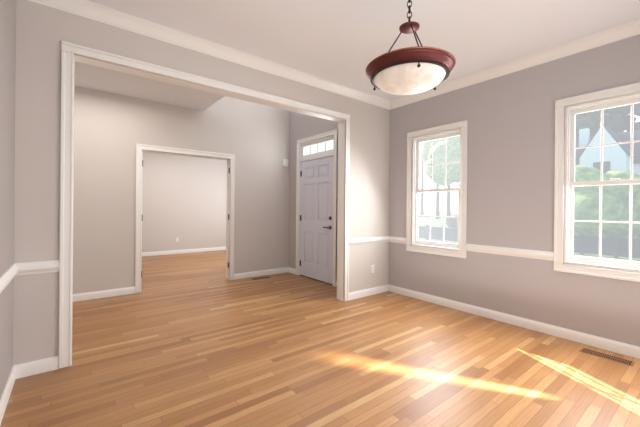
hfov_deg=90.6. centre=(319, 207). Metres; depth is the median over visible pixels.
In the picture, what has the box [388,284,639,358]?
baseboard
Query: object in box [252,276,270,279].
floor vent
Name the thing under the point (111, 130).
wall
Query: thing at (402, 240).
trim
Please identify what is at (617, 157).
house
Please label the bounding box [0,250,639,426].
floor
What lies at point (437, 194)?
tree
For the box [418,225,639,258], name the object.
fence
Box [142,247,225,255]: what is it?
baseboard
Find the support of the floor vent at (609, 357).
in the floor
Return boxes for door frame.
[58,41,349,368]
[135,143,234,292]
[296,129,337,286]
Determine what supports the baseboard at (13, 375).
attached to the wall at (7, 83)
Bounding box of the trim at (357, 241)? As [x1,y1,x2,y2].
[349,236,388,244]
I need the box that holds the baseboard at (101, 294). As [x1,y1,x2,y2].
[72,286,134,301]
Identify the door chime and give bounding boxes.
[283,159,287,166]
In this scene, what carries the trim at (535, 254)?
attached to the wall
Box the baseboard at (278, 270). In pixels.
[234,267,287,279]
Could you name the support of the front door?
in the wall at (302, 126)
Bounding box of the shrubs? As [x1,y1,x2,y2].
[446,215,639,236]
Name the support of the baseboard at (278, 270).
attached to the wall at (111, 130)
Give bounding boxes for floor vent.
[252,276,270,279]
[580,348,634,365]
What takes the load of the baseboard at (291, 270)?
attached to the wall at (302, 126)
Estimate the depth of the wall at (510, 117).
3.33 m
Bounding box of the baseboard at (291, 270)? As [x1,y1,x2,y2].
[288,267,295,273]
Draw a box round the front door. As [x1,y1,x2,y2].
[299,156,333,283]
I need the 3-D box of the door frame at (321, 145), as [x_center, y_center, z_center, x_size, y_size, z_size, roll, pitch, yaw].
[0.005,-0.004,5.378,0.250,2.429,1.108,1,0,-38]
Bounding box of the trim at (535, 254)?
[466,244,553,260]
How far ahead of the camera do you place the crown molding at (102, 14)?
2.92 m
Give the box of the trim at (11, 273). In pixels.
[0,263,21,293]
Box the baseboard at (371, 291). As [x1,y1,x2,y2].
[349,285,387,299]
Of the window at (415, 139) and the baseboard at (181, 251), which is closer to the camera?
the window at (415, 139)
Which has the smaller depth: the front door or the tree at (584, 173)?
the front door
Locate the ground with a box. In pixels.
[418,212,639,261]
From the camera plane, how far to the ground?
31.98 m
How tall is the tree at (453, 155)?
11.194 m
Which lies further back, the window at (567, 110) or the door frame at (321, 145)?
the door frame at (321, 145)
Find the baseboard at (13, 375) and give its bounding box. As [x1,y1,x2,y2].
[0,364,17,424]
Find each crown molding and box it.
[29,0,392,109]
[389,19,639,108]
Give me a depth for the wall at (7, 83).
1.96 m
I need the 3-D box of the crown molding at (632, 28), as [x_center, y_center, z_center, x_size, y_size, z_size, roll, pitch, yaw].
[2.013,-1.484,3.339,0.076,0.096,3.120,1,0,-38]
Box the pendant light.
[366,0,455,94]
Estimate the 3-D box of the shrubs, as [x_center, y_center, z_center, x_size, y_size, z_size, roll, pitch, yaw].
[20.713,1.454,21.506,2.303,1.648,25.661,1,0,-38]
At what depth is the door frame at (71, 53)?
2.61 m
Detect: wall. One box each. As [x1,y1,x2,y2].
[0,0,15,398]
[13,0,389,364]
[73,86,289,293]
[142,152,226,251]
[288,111,337,273]
[388,34,639,346]
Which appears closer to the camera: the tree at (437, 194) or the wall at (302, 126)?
the wall at (302, 126)
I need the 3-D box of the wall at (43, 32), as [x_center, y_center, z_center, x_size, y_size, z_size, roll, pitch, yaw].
[-1.063,-1.379,3.113,5.600,5.160,0.130,1,0,-38]
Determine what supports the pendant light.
hanging from the ceiling at (344, 42)
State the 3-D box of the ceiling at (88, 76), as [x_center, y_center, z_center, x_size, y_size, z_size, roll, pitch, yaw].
[-2.505,-2.752,3.253,3.220,2.440,1.880,1,0,-38]
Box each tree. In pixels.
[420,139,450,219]
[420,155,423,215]
[424,136,459,186]
[436,184,439,218]
[574,165,639,237]
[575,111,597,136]
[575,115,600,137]
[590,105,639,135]
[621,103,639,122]
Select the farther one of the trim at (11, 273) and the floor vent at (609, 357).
the floor vent at (609, 357)
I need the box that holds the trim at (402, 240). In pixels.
[389,236,405,243]
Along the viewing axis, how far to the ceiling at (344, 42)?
2.69 m
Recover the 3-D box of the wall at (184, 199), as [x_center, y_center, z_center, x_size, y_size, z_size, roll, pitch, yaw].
[-4.291,-0.287,7.769,6.260,2.920,0.130,1,0,-38]
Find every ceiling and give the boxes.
[74,61,223,110]
[87,0,639,100]
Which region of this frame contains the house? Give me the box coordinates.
[575,124,639,174]
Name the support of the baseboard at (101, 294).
attached to the wall at (111, 130)
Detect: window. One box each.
[406,120,467,258]
[554,82,639,281]
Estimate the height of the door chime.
0.140 m
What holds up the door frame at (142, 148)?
attached to the wall at (111, 130)

